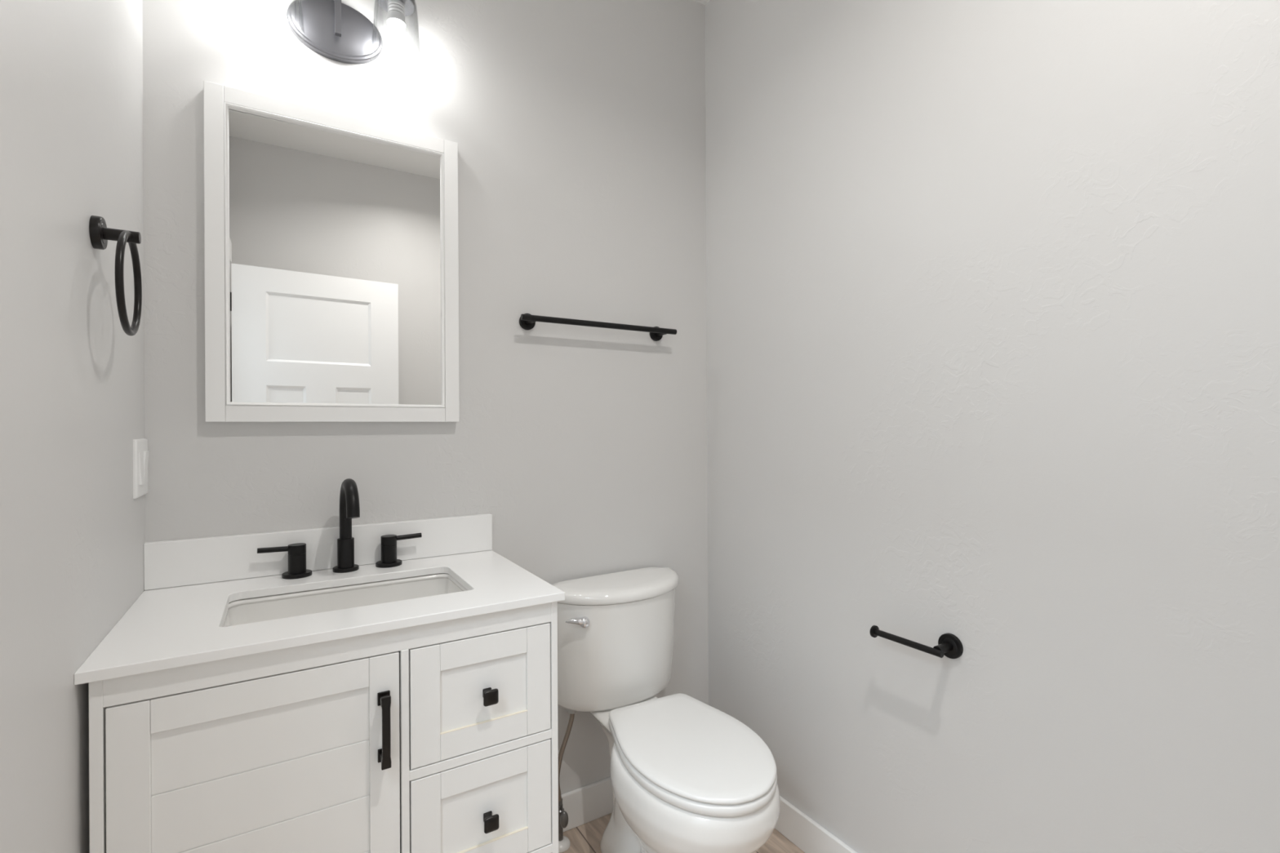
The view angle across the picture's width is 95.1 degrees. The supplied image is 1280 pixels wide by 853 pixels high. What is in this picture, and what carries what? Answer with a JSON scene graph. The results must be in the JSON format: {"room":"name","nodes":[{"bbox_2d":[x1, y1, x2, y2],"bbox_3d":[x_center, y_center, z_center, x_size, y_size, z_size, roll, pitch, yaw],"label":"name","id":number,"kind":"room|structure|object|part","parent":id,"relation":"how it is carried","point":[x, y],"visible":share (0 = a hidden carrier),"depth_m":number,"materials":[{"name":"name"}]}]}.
{"room":"bathroom","nodes":[
{"label":"bathroom","id":0,"kind":"room"},
{"bbox_2d":[0,0,145,852],"bbox_3d":[-0.602,-0.131,0.378,0.120,2.745,2.046,0,0,-32],"label":"wall","id":1,"kind":"structure","parent":0,"point":[73,526],"depth_m":0.80,"materials":[{"name":"white paint"}]},
{"bbox_2d":[88,215,142,336],"bbox_3d":[-0.849,-0.243,0.950,0.058,0.188,0.168,0,0,-32],"label":"towel ring","id":2,"kind":"object","parent":1,"relation":"attached to","point":[100,234],"visible":1,"depth_m":0.93,"materials":[{"name":"black metal"}]},
{"bbox_3d":[-0.847,-0.312,0.955,0.048,0.019,0.019,0,0,-32],"label":"post","id":3,"kind":"part","parent":2,"relation":"part of","materials":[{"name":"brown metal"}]},
{"bbox_2d":[133,438,149,498],"bbox_3d":[-1.047,0.086,1.231,0.011,0.120,0.115,0,0,-32],"label":"light switch","id":4,"kind":"object","parent":1,"relation":"attached to","point":[140,452],"visible":1,"depth_m":1.20,"materials":[{"name":"white plastic"}]},
{"bbox_2d":[142,0,708,795],"bbox_3d":[-0.455,-0.132,1.739,1.794,2.745,0.120,0,0,-32],"label":"wall","id":5,"kind":"structure","parent":0,"point":[578,126],"depth_m":1.73,"materials":[{"name":"white paint"}]},
{"bbox_2d":[143,513,492,590],"bbox_3d":[-0.752,0.302,1.474,0.766,0.101,0.020,0,0,-32],"label":"backsplash","id":6,"kind":"structure","parent":5,"relation":"attached to","point":[195,561],"depth_m":1.40,"materials":[{"name":"white stone"}]},
{"bbox_2d":[203,80,459,422],"bbox_3d":[-0.745,-0.395,1.472,0.562,0.766,0.033,0,0,-32],"label":"wall mirror","id":7,"kind":"object","parent":5,"relation":"attached to","point":[331,246],"visible":1,"depth_m":1.45,"materials":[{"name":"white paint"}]},
{"bbox_3d":[-0.748,-0.759,1.473,0.487,0.037,0.032,0,0,-32],"label":"rail","id":8,"kind":"part","parent":7,"relation":"part of","materials":[{"name":"white paint"}]},
{"bbox_3d":[-0.744,-0.030,1.473,0.487,0.037,0.032,0,0,-32],"label":"rail","id":9,"kind":"part","parent":7,"relation":"part of","materials":[{"name":"white paint"}]},
{"bbox_2d":[262,0,415,63],"bbox_3d":[-0.731,-1.028,1.415,0.381,0.240,0.149,0,0,-32],"label":"vanity light","id":10,"kind":"object","parent":5,"relation":"attached to","point":[333,29],"visible":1,"depth_m":1.46,"materials":[{"name":"grey metal"}]},
{"bbox_3d":[-0.834,-0.980,1.335,0.049,0.062,0.049,0,0,-32],"label":"bulb globe","id":11,"kind":"part","parent":10,"relation":"part of"},
{"bbox_3d":[-0.744,-1.050,1.441,0.014,0.169,0.014,0,0,-32],"label":"stem","id":12,"kind":"part","parent":10,"relation":"part of","materials":[{"name":"grey metal"}]},
{"bbox_2d":[377,0,415,16],"bbox_3d":[-0.613,-1.098,1.471,0.089,0.078,0.089,0,0,-32],"label":"socket","id":13,"kind":"object","parent":10,"relation":"attached to","point":[408,7],"depth_m":1.47,"materials":[{"name":"grey"}]},
{"bbox_3d":[-0.613,-1.036,1.471,0.045,0.050,0.045,0,0,-32],"label":"light bulb","id":14,"kind":"part","parent":10,"relation":"part of","materials":[{"name":"grey glass"}]},
{"bbox_3d":[-0.613,-0.981,1.471,0.049,0.062,0.049,0,0,-32],"label":"bulb globe","id":15,"kind":"part","parent":10,"relation":"part of"},
{"bbox_2d":[561,777,613,831],"bbox_3d":[-0.090,1.183,1.880,0.771,0.111,0.013,0,0,-32],"label":"baseboard","id":16,"kind":"structure","parent":5,"relation":"attached to","point":[594,801],"depth_m":1.83,"materials":[{"name":"white paint"}]},
{"bbox_2d":[519,313,676,341],"bbox_3d":[-0.123,-0.312,1.832,0.536,0.049,0.069,0,0,-32],"label":"towel bar","id":17,"kind":"object","parent":5,"relation":"attached to","point":[526,321],"visible":1,"depth_m":1.78,"materials":[{"name":"black metal"}]},
{"bbox_3d":[-0.319,-0.311,1.712,0.019,0.019,0.051,0,0,-32],"label":"post","id":18,"kind":"part","parent":17,"relation":"part of","materials":[{"name":"black metal"}]},
{"bbox_3d":[0.071,-0.313,1.951,0.019,0.019,0.051,0,0,-32],"label":"post","id":19,"kind":"part","parent":17,"relation":"part of","materials":[{"name":"black metal"}]},
{"bbox_2d":[559,813,804,852],"bbox_3d":[-0.236,1.289,-0.035,3.289,0.100,3.366,0,0,-32],"label":"floor","id":20,"kind":"structure","parent":0,"point":[586,837],"depth_m":1.75,"materials":[{"name":"beige wood"}]},
{"bbox_2d":[88,601,558,852],"bbox_3d":[-0.612,0.806,1.249,0.741,0.870,0.536,0,0,-32],"label":"vanity cabinet","id":21,"kind":"object","parent":20,"relation":"on","point":[447,741],"visible":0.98,"depth_m":1.04,"materials":[{"name":"white paint"}]},
{"bbox_3d":[-0.621,0.771,0.980,0.407,0.706,0.017,0,0,-32],"label":"cabinet door","id":22,"kind":"part","parent":21,"relation":"part of","materials":[{"name":"white paint"}]},
{"bbox_2d":[74,550,564,684],"bbox_3d":[-0.621,0.362,1.260,0.766,0.017,0.520,0,0,-32],"label":"countertop","id":23,"kind":"structure","parent":21,"relation":"on","point":[180,626],"depth_m":1.11,"materials":[{"name":"white stone"}]},
{"bbox_2d":[257,478,422,579],"bbox_3d":[-0.697,0.238,1.390,0.360,0.230,0.178,0,0,-32],"label":"faucet","id":24,"kind":"object","parent":23,"relation":"on","point":[349,508],"visible":1,"depth_m":1.42,"materials":[{"name":"black metal"}]},
{"bbox_3d":[-0.853,0.287,1.363,0.065,0.014,0.012,0,0,-32],"label":"lever","id":25,"kind":"part","parent":24,"relation":"part of","materials":[{"name":"black metal"}]},
{"bbox_3d":[-0.813,0.317,1.387,0.062,0.074,0.062,0,0,-32],"label":"handle","id":26,"kind":"part","parent":24,"relation":"part of","materials":[{"name":"black metal"}]},
{"bbox_3d":[-0.725,0.315,1.441,0.058,0.078,0.058,0,0,-32],"label":"spout","id":27,"kind":"part","parent":24,"relation":"part of","materials":[{"name":"black metal"}]},
{"bbox_3d":[-0.688,0.203,1.385,0.027,0.160,0.161,0,0,-33],"label":"spout","id":28,"kind":"part","parent":24,"relation":"part of","materials":[{"name":"black metal"}]},
{"bbox_3d":[-0.640,0.316,1.492,0.062,0.074,0.062,0,0,-32],"label":"handle","id":29,"kind":"part","parent":24,"relation":"part of","materials":[{"name":"black metal"}]},
{"bbox_3d":[-0.601,0.286,1.517,0.065,0.014,0.012,0,0,-32],"label":"lever","id":30,"kind":"part","parent":24,"relation":"part of","materials":[{"name":"black metal"}]},
{"bbox_2d":[222,573,467,652],"bbox_3d":[-0.615,0.444,1.255,0.495,0.147,0.299,0,0,-32],"label":"sink","id":31,"kind":"object","parent":23,"relation":"in","point":[247,611],"visible":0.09,"depth_m":1.35,"materials":[{"name":"white ceramic"}]},
{"bbox_3d":[-0.458,0.545,1.050,0.021,0.128,0.034,0,0,-32],"label":"handle","id":32,"kind":"part","parent":21,"relation":"part of","materials":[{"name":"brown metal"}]},
{"bbox_3d":[-0.312,0.527,1.170,0.279,0.222,0.017,0,0,-32],"label":"drawer","id":33,"kind":"part","parent":21,"relation":"part of","materials":[{"name":"white paint"}]},
{"bbox_3d":[-0.311,0.771,1.170,0.279,0.219,0.017,0,0,-32],"label":"drawer","id":34,"kind":"part","parent":21,"relation":"part of","materials":[{"name":"white paint"}]},
{"bbox_3d":[-0.298,0.532,1.158,0.030,0.030,0.032,0,0,-32],"label":"knob","id":35,"kind":"part","parent":21,"relation":"part of","materials":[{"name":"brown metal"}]},
{"bbox_3d":[-0.297,0.780,1.158,0.030,0.030,0.032,0,0,-32],"label":"knob","id":36,"kind":"part","parent":21,"relation":"part of","materials":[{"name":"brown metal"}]},
{"bbox_2d":[558,805,570,852],"bbox_3d":[-0.235,1.178,1.730,0.060,0.122,0.064,0,0,-32],"label":"shutoff valve","id":37,"kind":"object","parent":20,"relation":"on","point":[564,843],"visible":0.77,"depth_m":1.72,"materials":[{"name":"silver metal"}]},
{"bbox_3d":[-0.223,1.149,1.712,0.025,0.049,0.020,0,0,-32],"label":"handle","id":38,"kind":"part","parent":37,"relation":"part of","materials":[{"name":"grey metal"}]},
{"bbox_2d":[558,708,577,806],"bbox_3d":[-0.222,0.976,1.750,0.077,0.284,0.033,0,0,-32],"label":"supply hose","id":39,"kind":"object","parent":37,"relation":"attached to","point":[571,713],"visible":0.66,"depth_m":1.74,"materials":[{"name":"silver metal"}]},
{"bbox_2d":[551,566,780,852],"bbox_3d":[0.073,0.853,1.566,0.466,0.768,0.710,0,0,-30],"label":"toilet","id":40,"kind":"object","parent":20,"relation":"on","point":[687,775],"visible":1,"depth_m":1.56,"materials":[{"name":"white ceramic"}]},
{"bbox_3d":[-0.177,0.555,1.660,0.069,0.030,0.038,0,0,-6],"label":"flush lever","id":41,"kind":"part","parent":40,"relation":"part of","materials":[{"name":"silver metal"}]},
{"bbox_3d":[-0.053,0.488,1.781,0.468,0.038,0.213,0,0,-30],"label":"tank lid","id":42,"kind":"part","parent":40,"relation":"part of","materials":[{"name":"white ceramic"}]},
{"bbox_3d":[-0.055,0.670,1.786,0.448,0.324,0.201,0,0,-30],"label":"tank","id":43,"kind":"part","parent":40,"relation":"part of","materials":[{"name":"white ceramic"}]},
{"bbox_3d":[0.080,1.035,1.555,0.366,0.404,0.684,0,0,-30],"label":"bowl","id":44,"kind":"part","parent":40,"relation":"part of","materials":[{"name":"white ceramic"}]},
{"bbox_3d":[0.129,0.798,1.477,0.346,0.013,0.499,0,0,-30],"label":"seat lid","id":45,"kind":"part","parent":40,"relation":"part of","materials":[{"name":"white plastic"}]},
{"bbox_3d":[0.129,0.820,1.477,0.348,0.024,0.501,0,0,-30],"label":"seat","id":46,"kind":"part","parent":40,"relation":"part of","materials":[{"name":"white plastic"}]},
{"bbox_2d":[694,0,709,4],"bbox_3d":[-0.251,-1.556,-0.035,3.289,0.100,3.366,0,0,-32],"label":"ceiling","id":47,"kind":"structure","parent":0,"point":[703,2],"depth_m":2.08,"materials":[{"name":"white paint"}]},
{"bbox_2d":[705,0,1279,852],"bbox_3d":[0.857,-0.139,1.202,0.120,2.745,2.166,0,0,-32],"label":"wall","id":48,"kind":"structure","parent":0,"point":[993,286],"depth_m":1.24,"materials":[{"name":"white paint"}]},
{"bbox_2d":[774,795,857,852],"bbox_3d":[0.775,1.181,1.219,0.013,0.105,2.046,0,0,-32],"label":"baseboard","id":49,"kind":"structure","parent":48,"relation":"attached to","point":[796,826],"depth_m":1.69,"materials":[{"name":"white paint"}]},
{"bbox_2d":[870,625,963,658],"bbox_3d":[0.642,0.500,1.371,0.074,0.055,0.188,0,0,-32],"label":"toilet paper holder","id":50,"kind":"object","parent":48,"relation":"attached to","point":[949,645],"visible":1,"depth_m":1.33,"materials":[{"name":"black metal"}]},
{"bbox_3d":[0.682,0.499,1.317,0.047,0.020,0.020,0,0,-32],"label":"post","id":51,"kind":"part","parent":50,"relation":"part of","materials":[{"name":"black metal"}]}
]}

